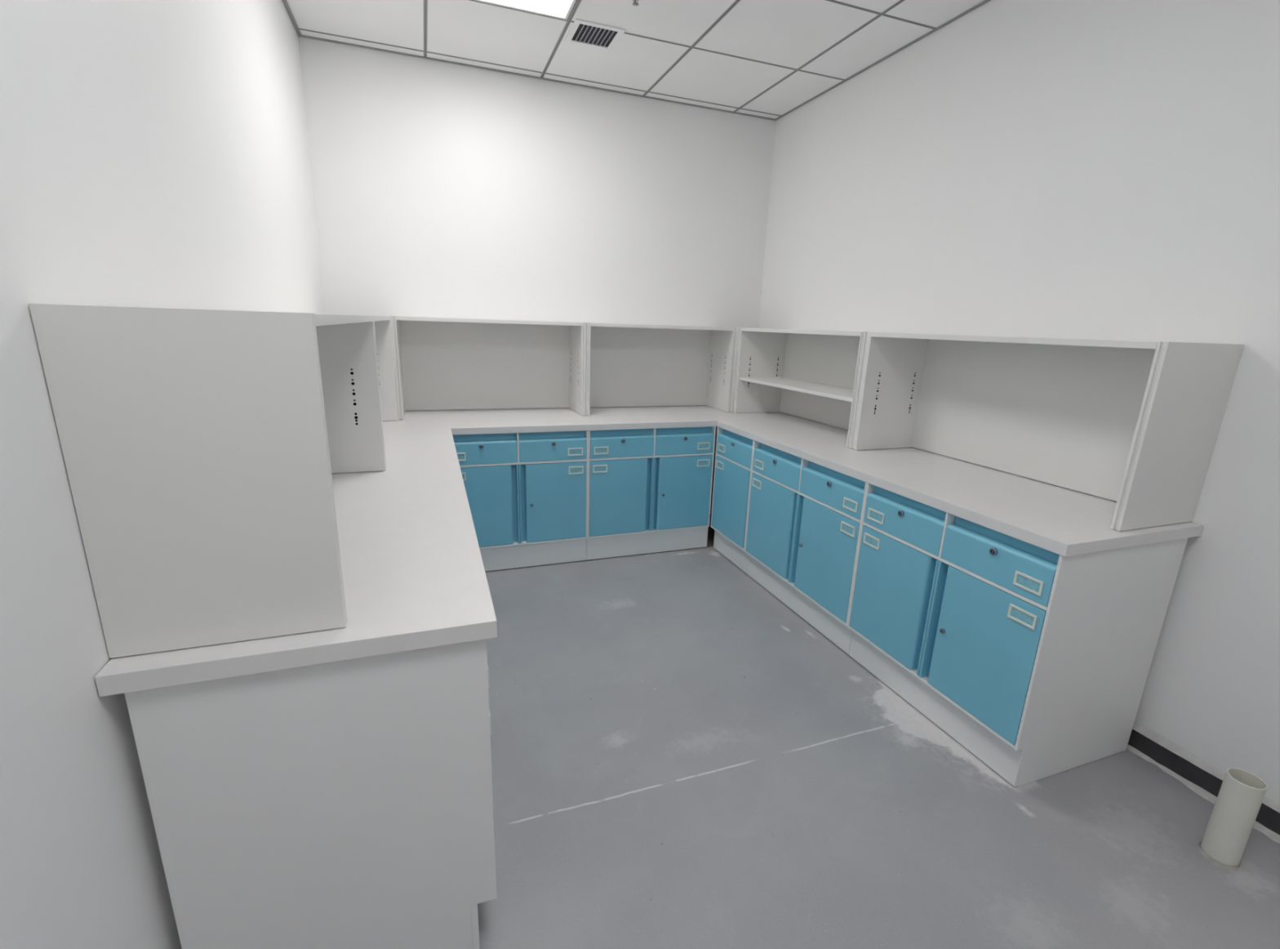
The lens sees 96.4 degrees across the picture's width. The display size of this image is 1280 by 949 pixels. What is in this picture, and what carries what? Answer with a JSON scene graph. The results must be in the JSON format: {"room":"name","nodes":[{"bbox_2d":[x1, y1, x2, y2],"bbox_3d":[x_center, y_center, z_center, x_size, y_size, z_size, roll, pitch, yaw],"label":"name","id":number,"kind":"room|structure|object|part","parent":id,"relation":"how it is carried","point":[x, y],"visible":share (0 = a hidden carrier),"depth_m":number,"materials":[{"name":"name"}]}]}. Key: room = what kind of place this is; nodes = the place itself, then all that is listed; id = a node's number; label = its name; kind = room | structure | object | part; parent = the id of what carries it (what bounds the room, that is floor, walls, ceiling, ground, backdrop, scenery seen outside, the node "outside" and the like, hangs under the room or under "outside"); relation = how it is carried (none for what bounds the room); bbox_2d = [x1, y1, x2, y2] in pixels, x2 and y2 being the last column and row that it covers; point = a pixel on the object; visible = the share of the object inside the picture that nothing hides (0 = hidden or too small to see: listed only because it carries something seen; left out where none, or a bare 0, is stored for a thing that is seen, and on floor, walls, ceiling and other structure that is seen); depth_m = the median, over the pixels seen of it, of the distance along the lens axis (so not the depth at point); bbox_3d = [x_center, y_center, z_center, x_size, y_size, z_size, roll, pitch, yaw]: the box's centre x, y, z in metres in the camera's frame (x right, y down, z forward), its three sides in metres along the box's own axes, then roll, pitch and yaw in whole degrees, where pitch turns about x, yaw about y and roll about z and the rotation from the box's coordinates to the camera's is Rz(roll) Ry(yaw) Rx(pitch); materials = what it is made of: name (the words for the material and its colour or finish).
{"room":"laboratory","nodes":[
{"label":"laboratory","id":0,"kind":"room"},
{"bbox_2d":[0,0,326,948],"bbox_3d":[-0.838,-0.266,0.600,0.150,2.836,5.400,-3,16,-20],"label":"wall","id":1,"kind":"structure","parent":0,"point":[154,153],"depth_m":0.89,"materials":[{"name":"paint"}]},
{"bbox_2d":[282,0,302,36],"bbox_3d":[-0.720,-1.453,0.319,0.016,0.022,5.398,-3,16,-20],"label":"trim","id":2,"kind":"structure","parent":1,"relation":"attached to","point":[285,2],"depth_m":2.59,"materials":[{"name":"grey metal"}]},
{"bbox_2d":[297,35,775,513],"bbox_3d":[-0.455,-1.037,3.594,2.983,2.836,0.150,-3,16,-20],"label":"wall","id":3,"kind":"structure","parent":0,"point":[442,189],"depth_m":3.29,"materials":[{"name":"paint"}]},
{"bbox_2d":[302,35,774,119],"bbox_3d":[-0.386,-2.200,3.212,2.651,0.022,0.012,-3,16,-20],"label":"trim","id":4,"kind":"structure","parent":3,"relation":"attached to","point":[303,36],"depth_m":3.12,"materials":[{"name":"grey metal"}]},
{"bbox_2d":[286,0,984,119],"bbox_3d":[0.533,-1.552,0.763,2.683,0.062,5.400,-3,16,-20],"label":"ceiling","id":5,"kind":"structure","parent":0,"point":[762,58],"depth_m":2.69,"materials":[{"name":"white tile"}]},
{"bbox_2d":[475,0,576,19],"bbox_3d":[-0.494,-1.935,2.174,0.576,0.023,0.584,-3,16,-20],"label":"recessed light","id":6,"kind":"object","parent":5,"relation":"in","point":[560,9],"visible":1,"depth_m":2.44,"materials":[{"name":"white plastic"}]},
{"bbox_2d":[488,0,572,16],"bbox_3d":[-0.494,-1.935,2.174,0.547,0.014,0.555,-3,16,-20],"label":"diffuser","id":7,"kind":"object","parent":6,"relation":"attached to","point":[545,7],"depth_m":2.44,"materials":[{"name":"white plastic"}]},
{"bbox_2d":[564,18,626,51],"bbox_3d":[-0.212,-2.042,2.668,0.234,0.006,0.224,-3,16,-20],"label":"ceiling vent","id":8,"kind":"object","parent":5,"relation":"in","point":[583,33],"visible":1,"depth_m":2.66,"materials":[{"name":"white metal"}]},
{"bbox_2d":[632,0,639,6],"bbox_3d":[-0.017,-1.928,2.309,0.064,0.058,0.064,-3,16,-20],"label":"sprinkler","id":9,"kind":"object","parent":5,"relation":"attached to","point":[635,2],"visible":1,"depth_m":2.31,"materials":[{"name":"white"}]},
{"bbox_2d":[477,513,1279,948],"bbox_3d":[0.445,1.082,1.453,2.983,0.120,5.700,-3,16,-20],"label":"floor","id":10,"kind":"structure","parent":0,"point":[681,758],"depth_m":1.66,"materials":[{"name":"grey concrete"}]},
{"bbox_2d":[124,638,497,948],"bbox_3d":[-0.889,0.440,1.974,0.552,0.769,1.988,-3,16,-20],"label":"base cabinet","id":11,"kind":"object","parent":10,"relation":"on","point":[345,803],"visible":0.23,"depth_m":1.04,"materials":[{"name":"laminate"}]},
{"bbox_2d":[94,405,1204,696],"bbox_3d":[0.002,-0.081,2.487,2.680,0.035,2.642,-3,16,-20],"label":"countertop","id":12,"kind":"structure","parent":11,"relation":"on","point":[415,577],"depth_m":1.67,"materials":[{"name":"laminate"}]},
{"bbox_2d":[28,303,386,657],"bbox_3d":[-0.862,-0.123,1.408,0.332,0.531,1.158,-3,16,-20],"label":"hutch","id":13,"kind":"object","parent":12,"relation":"on","point":[202,449],"visible":1,"depth_m":0.88,"materials":[{"name":"white laminate"}]},
{"bbox_3d":[-0.854,-0.370,1.343,0.332,0.020,1.109,-3,16,-20],"label":"panel","id":14,"kind":"part","parent":13,"relation":"part of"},
{"bbox_3d":[-1.055,-0.264,1.922,0.332,0.531,0.024,-3,16,-20],"label":"panel","id":15,"kind":"part","parent":13,"relation":"part of","materials":[{"name":"white laminate"}]},
{"bbox_2d":[373,315,398,466],"bbox_3d":[-1.245,-0.403,2.425,0.332,0.531,1.083,-3,16,-20],"label":"hutch","id":16,"kind":"object","parent":12,"relation":"on","point":[382,324],"visible":0.21,"depth_m":2.93,"materials":[{"name":"white laminate"}]},
{"bbox_3d":[-1.064,-0.271,1.945,0.332,0.531,0.024,-3,16,-20],"label":"panel","id":17,"kind":"part","parent":16,"relation":"part of","materials":[{"name":"white laminate"}]},
{"bbox_3d":[-1.237,-0.649,2.360,0.332,0.020,1.035,-3,16,-20],"label":"panel","id":18,"kind":"part","parent":16,"relation":"part of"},
{"bbox_3d":[-1.426,-0.534,2.905,0.332,0.531,0.024,-3,16,-20],"label":"panel","id":19,"kind":"part","parent":16,"relation":"part of","materials":[{"name":"white laminate"}]},
{"bbox_2d":[391,315,586,419],"bbox_3d":[-0.850,-0.617,3.295,1.022,0.531,0.329,-3,16,-20],"label":"hutch","id":20,"kind":"object","parent":12,"relation":"on","point":[441,363],"visible":1,"depth_m":3.40,"materials":[{"name":"white laminate"}]},
{"bbox_3d":[-1.318,-0.589,3.126,0.024,0.531,0.329,-3,16,-20],"label":"panel","id":21,"kind":"part","parent":20,"relation":"part of","materials":[{"name":"white laminate"}]},
{"bbox_3d":[-0.842,-0.864,3.230,0.973,0.020,0.329,-3,16,-20],"label":"panel","id":22,"kind":"part","parent":20,"relation":"part of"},
{"bbox_3d":[-0.381,-0.646,3.463,0.024,0.531,0.329,-3,16,-20],"label":"panel","id":23,"kind":"part","parent":20,"relation":"part of","materials":[{"name":"white laminate"}]},
{"bbox_2d":[585,322,738,415],"bbox_3d":[0.093,-0.674,3.634,0.981,0.531,0.329,-3,16,-20],"label":"hutch","id":24,"kind":"object","parent":12,"relation":"on","point":[628,365],"visible":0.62,"depth_m":3.76,"materials":[{"name":"white laminate"}]},
{"bbox_3d":[-0.356,-0.647,3.472,0.024,0.531,0.329,-3,16,-20],"label":"panel","id":25,"kind":"part","parent":24,"relation":"part of","materials":[{"name":"white laminate"}]},
{"bbox_3d":[0.033,-0.704,3.777,0.920,0.509,0.011,-3,16,-20],"label":"panel","id":26,"kind":"part","parent":24,"relation":"part of","materials":[{"name":"white laminate"}]},
{"bbox_3d":[0.096,-0.921,3.567,0.920,0.020,0.329,-3,16,-20],"label":"panel","id":27,"kind":"part","parent":24,"relation":"part of","materials":[{"name":"white laminate"}]},
{"bbox_3d":[0.537,-0.701,3.794,0.036,0.531,0.329,-3,16,-20],"label":"panel","id":28,"kind":"part","parent":24,"relation":"part of","materials":[{"name":"white laminate"}]},
{"bbox_2d":[733,327,864,447],"bbox_3d":[0.963,-0.531,3.199,0.341,0.531,1.123,-3,16,-20],"label":"hutch","id":29,"kind":"object","parent":12,"relation":"on","point":[813,375],"visible":0.53,"depth_m":3.49,"materials":[{"name":"white laminate"}]},
{"bbox_3d":[0.777,-0.667,3.692,0.341,0.531,0.036,-3,16,-20],"label":"panel","id":30,"kind":"part","parent":29,"relation":"part of","materials":[{"name":"white laminate"}]},
{"bbox_3d":[0.963,-0.485,3.204,0.316,0.018,1.064,-3,16,-20],"label":"shelf","id":31,"kind":"part","parent":29,"relation":"part of","materials":[{"name":"white laminate"}]},
{"bbox_3d":[0.974,-0.777,3.128,0.341,0.020,1.064,-3,16,-20],"label":"panel","id":32,"kind":"part","parent":29,"relation":"part of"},
{"bbox_3d":[1.119,-0.530,3.251,0.011,0.509,1.064,-3,16,-20],"label":"panel","id":33,"kind":"part","parent":29,"relation":"part of","materials":[{"name":"white laminate"}]},
{"bbox_3d":[1.151,-0.395,2.700,0.341,0.531,0.022,-3,16,-20],"label":"panel","id":34,"kind":"part","parent":29,"relation":"part of","materials":[{"name":"white laminate"}]},
{"bbox_2d":[849,331,1244,530],"bbox_3d":[1.353,-0.247,2.164,0.341,0.531,1.157,-3,16,-20],"label":"hutch","id":35,"kind":"object","parent":12,"relation":"on","point":[1135,424],"visible":1,"depth_m":2.07,"materials":[{"name":"white laminate"}]},
{"bbox_3d":[1.163,-0.385,2.667,0.341,0.531,0.046,-3,16,-20],"label":"panel","id":36,"kind":"part","parent":35,"relation":"part of","materials":[{"name":"white laminate"}]},
{"bbox_3d":[1.365,-0.492,2.090,0.341,0.020,1.084,-3,16,-20],"label":"panel","id":37,"kind":"part","parent":35,"relation":"part of","materials":[{"name":"white laminate"}]},
{"bbox_3d":[1.510,-0.245,2.213,0.011,0.509,1.084,-3,16,-20],"label":"panel","id":38,"kind":"part","parent":35,"relation":"part of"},
{"bbox_3d":[1.546,-0.106,1.651,0.341,0.531,0.026,-3,16,-20],"label":"panel","id":39,"kind":"part","parent":35,"relation":"part of","materials":[{"name":"white laminate"}]},
{"bbox_2d":[452,430,588,571],"bbox_3d":[-0.748,0.084,3.350,0.761,0.769,0.586,-3,16,-20],"label":"base cabinet","id":40,"kind":"object","parent":10,"relation":"on","point":[526,493],"visible":0.78,"depth_m":3.11,"materials":[{"name":"laminate"}]},
{"bbox_3d":[-0.826,-0.135,2.974,0.365,0.156,0.050,-3,16,-20],"label":"drawer","id":41,"kind":"part","parent":40,"relation":"part of","materials":[{"name":"blue metal"}]},
{"bbox_3d":[-0.834,0.168,3.053,0.369,0.443,0.048,-3,16,-20],"label":"door","id":42,"kind":"part","parent":40,"relation":"part of","materials":[{"name":"blue metal"}]},
{"bbox_3d":[-0.650,-0.062,3.051,0.743,0.010,0.034,-3,16,-20],"label":"rail","id":43,"kind":"part","parent":40,"relation":"part of","materials":[{"name":"grey metal"}]},
{"bbox_3d":[-0.756,0.314,3.410,0.743,0.010,0.569,-3,16,-20],"label":"panel","id":44,"kind":"part","parent":40,"relation":"part of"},
{"bbox_3d":[-0.473,-0.156,3.101,0.365,0.156,0.050,-3,16,-20],"label":"drawer","id":45,"kind":"part","parent":40,"relation":"part of","materials":[{"name":"blue metal"}]},
{"bbox_3d":[-0.485,0.147,3.178,0.369,0.443,0.048,-3,16,-20],"label":"door","id":46,"kind":"part","parent":40,"relation":"part of","materials":[{"name":"blue metal"}]},
{"bbox_3d":[-0.396,0.061,3.481,0.009,0.769,0.578,-3,16,-20],"label":"panel","id":47,"kind":"part","parent":40,"relation":"part of","materials":[{"name":"grey metal"}]},
{"bbox_2d":[586,426,715,559],"bbox_3d":[-0.025,0.040,3.610,0.776,0.769,0.586,-3,16,-20],"label":"base cabinet","id":48,"kind":"object","parent":10,"relation":"on","point":[650,490],"visible":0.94,"depth_m":3.35,"materials":[{"name":"metal"}]},
{"bbox_3d":[-0.387,0.061,3.484,0.009,0.769,0.578,-3,16,-20],"label":"panel","id":49,"kind":"part","parent":48,"relation":"part of","materials":[{"name":"grey metal"}]},
{"bbox_3d":[-0.113,0.124,3.312,0.380,0.443,0.048,-3,16,-20],"label":"door","id":50,"kind":"part","parent":48,"relation":"part of","materials":[{"name":"blue metal"}]},
{"bbox_3d":[-0.105,-0.179,3.233,0.375,0.156,0.050,-3,16,-20],"label":"drawer","id":51,"kind":"part","parent":48,"relation":"part of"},
{"bbox_3d":[-0.033,0.270,3.670,0.758,0.010,0.569,-3,16,-20],"label":"panel","id":52,"kind":"part","parent":48,"relation":"part of","materials":[{"name":"white metal"}]},
{"bbox_3d":[0.073,-0.106,3.312,0.758,0.010,0.034,-3,16,-20],"label":"rail","id":53,"kind":"part","parent":48,"relation":"part of","materials":[{"name":"grey metal"}]},
{"bbox_3d":[0.243,0.102,3.441,0.374,0.443,0.048,-3,16,-20],"label":"door","id":54,"kind":"part","parent":48,"relation":"part of","materials":[{"name":"blue metal"}]},
{"bbox_3d":[0.255,-0.201,3.363,0.369,0.156,0.050,-3,16,-20],"label":"drawer","id":55,"kind":"part","parent":48,"relation":"part of","materials":[{"name":"blue laminate"}]},
{"bbox_3d":[0.334,0.017,3.744,0.009,0.769,0.578,-3,16,-20],"label":"panel","id":56,"kind":"part","parent":48,"relation":"part of","materials":[{"name":"metal"}]},
{"bbox_2d":[711,426,754,573],"bbox_3d":[0.772,0.125,3.386,0.564,0.769,0.413,-3,16,-20],"label":"base cabinet","id":57,"kind":"object","parent":10,"relation":"on","point":[734,451],"visible":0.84,"depth_m":3.28,"materials":[{"name":"laminate"}]},
{"bbox_3d":[0.707,0.075,3.571,0.555,0.769,0.009,-3,16,-20],"label":"panel","id":58,"kind":"part","parent":57,"relation":"part of","materials":[{"name":"metal"}]},
{"bbox_3d":[0.764,0.355,3.446,0.546,0.010,0.395,-3,16,-20],"label":"panel","id":59,"kind":"part","parent":57,"relation":"part of","materials":[{"name":"white metal"}]},
{"bbox_3d":[0.537,0.148,3.304,0.048,0.443,0.392,-3,16,-20],"label":"door","id":60,"kind":"part","parent":57,"relation":"part of","materials":[{"name":"blue metal"}]},
{"bbox_3d":[0.538,-0.072,3.244,0.034,0.010,0.395,-3,16,-20],"label":"rail","id":61,"kind":"part","parent":57,"relation":"part of","materials":[{"name":"grey metal"}]},
{"bbox_3d":[0.548,-0.155,3.225,0.050,0.156,0.392,-3,16,-20],"label":"drawer","id":62,"kind":"part","parent":57,"relation":"part of","materials":[{"name":"blue metal"}]},
{"bbox_3d":[0.845,0.175,3.204,0.555,0.769,0.009,-3,16,-20],"label":"panel","id":63,"kind":"part","parent":57,"relation":"part of","materials":[{"name":"metal"}]},
{"bbox_2d":[744,440,866,654],"bbox_3d":[0.987,0.282,2.814,0.564,0.769,0.847,-3,16,-20],"label":"base cabinet","id":64,"kind":"object","parent":10,"relation":"on","point":[804,521],"visible":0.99,"depth_m":2.64,"materials":[{"name":"metal"}]},
{"bbox_3d":[0.848,0.178,3.195,0.555,0.769,0.009,-3,16,-20],"label":"panel","id":65,"kind":"part","parent":64,"relation":"part of","materials":[{"name":"metal"}]},
{"bbox_3d":[0.682,0.254,2.919,0.048,0.443,0.412,-3,16,-20],"label":"door","id":66,"kind":"part","parent":64,"relation":"part of","materials":[{"name":"blue metal"}]},
{"bbox_3d":[0.692,-0.050,2.842,0.050,0.156,0.408,-3,16,-20],"label":"drawer","id":67,"kind":"part","parent":64,"relation":"part of","materials":[{"name":"blue metal"}]},
{"bbox_3d":[0.979,0.512,2.874,0.546,0.010,0.829,-3,16,-20],"label":"panel","id":68,"kind":"part","parent":64,"relation":"part of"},
{"bbox_3d":[0.753,0.085,2.672,0.034,0.010,0.829,-3,16,-20],"label":"rail","id":69,"kind":"part","parent":64,"relation":"part of","materials":[{"name":"white metal"}]},
{"bbox_3d":[0.823,0.357,2.544,0.048,0.443,0.411,-3,16,-20],"label":"door","id":70,"kind":"part","parent":64,"relation":"part of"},
{"bbox_3d":[0.835,0.054,2.463,0.050,0.156,0.407,-3,16,-20],"label":"drawer","id":71,"kind":"part","parent":64,"relation":"part of","materials":[{"name":"blue metal"}]},
{"bbox_3d":[1.134,0.387,2.436,0.555,0.769,0.009,-3,16,-20],"label":"panel","id":72,"kind":"part","parent":64,"relation":"part of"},
{"bbox_2d":[847,482,1187,786],"bbox_3d":[1.261,0.482,2.086,0.564,0.769,0.757,-3,16,-20],"label":"base cabinet","id":73,"kind":"object","parent":10,"relation":"on","point":[1037,660],"visible":0.98,"depth_m":1.80,"materials":[{"name":"metal"}]},
{"bbox_3d":[1.137,0.389,2.427,0.555,0.769,0.009,-3,16,-20],"label":"panel","id":74,"kind":"part","parent":73,"relation":"part of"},
{"bbox_3d":[0.964,0.459,2.171,0.048,0.443,0.367,-3,16,-20],"label":"door","id":75,"kind":"part","parent":73,"relation":"part of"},
{"bbox_3d":[0.974,0.156,2.094,0.050,0.156,0.363,-3,16,-20],"label":"drawer","id":76,"kind":"part","parent":73,"relation":"part of","materials":[{"name":"blue metal"}]},
{"bbox_3d":[1.253,0.712,2.146,0.546,0.010,0.739,-3,16,-20],"label":"panel","id":77,"kind":"part","parent":73,"relation":"part of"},
{"bbox_3d":[1.028,0.285,1.944,0.034,0.010,0.739,-3,16,-20],"label":"rail","id":78,"kind":"part","parent":73,"relation":"part of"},
{"bbox_3d":[1.090,0.551,1.837,0.048,0.443,0.367,-3,16,-20],"label":"door","id":79,"kind":"part","parent":73,"relation":"part of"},
{"bbox_3d":[1.102,0.249,1.756,0.050,0.156,0.362,-3,16,-20],"label":"drawer","id":80,"kind":"part","parent":73,"relation":"part of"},
{"bbox_3d":[1.393,0.575,1.748,0.555,0.769,0.009,-3,16,-20],"label":"panel","id":81,"kind":"part","parent":73,"relation":"part of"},
{"bbox_2d":[1197,767,1267,871],"bbox_3d":[1.578,0.911,1.524,0.113,0.248,0.089,-3,16,-20],"label":"drain pipe","id":82,"kind":"object","parent":10,"relation":"on","point":[1242,793],"visible":1,"depth_m":1.51,"materials":[{"name":"beige plastic"}]},
{"bbox_2d":[758,0,1279,804],"bbox_3d":[1.823,-0.428,1.558,0.150,2.836,5.400,-3,16,-20],"label":"wall","id":83,"kind":"structure","parent":0,"point":[1064,169],"depth_m":1.94,"materials":[{"name":"paint"}]},
{"bbox_2d":[773,0,991,120],"bbox_3d":[1.786,-1.605,1.221,0.012,0.022,5.398,-3,16,-20],"label":"trim","id":84,"kind":"structure","parent":83,"relation":"attached to","point":[984,2],"depth_m":2.73,"materials":[{"name":"grey metal"}]},
{"bbox_2d":[1126,721,1279,843],"bbox_3d":[1.690,0.903,1.873,0.039,0.094,5.398,-3,16,-20],"label":"baseboard","id":85,"kind":"structure","parent":83,"relation":"attached to","point":[1205,780],"depth_m":1.79,"materials":[{"name":"black rubber"}]}
]}

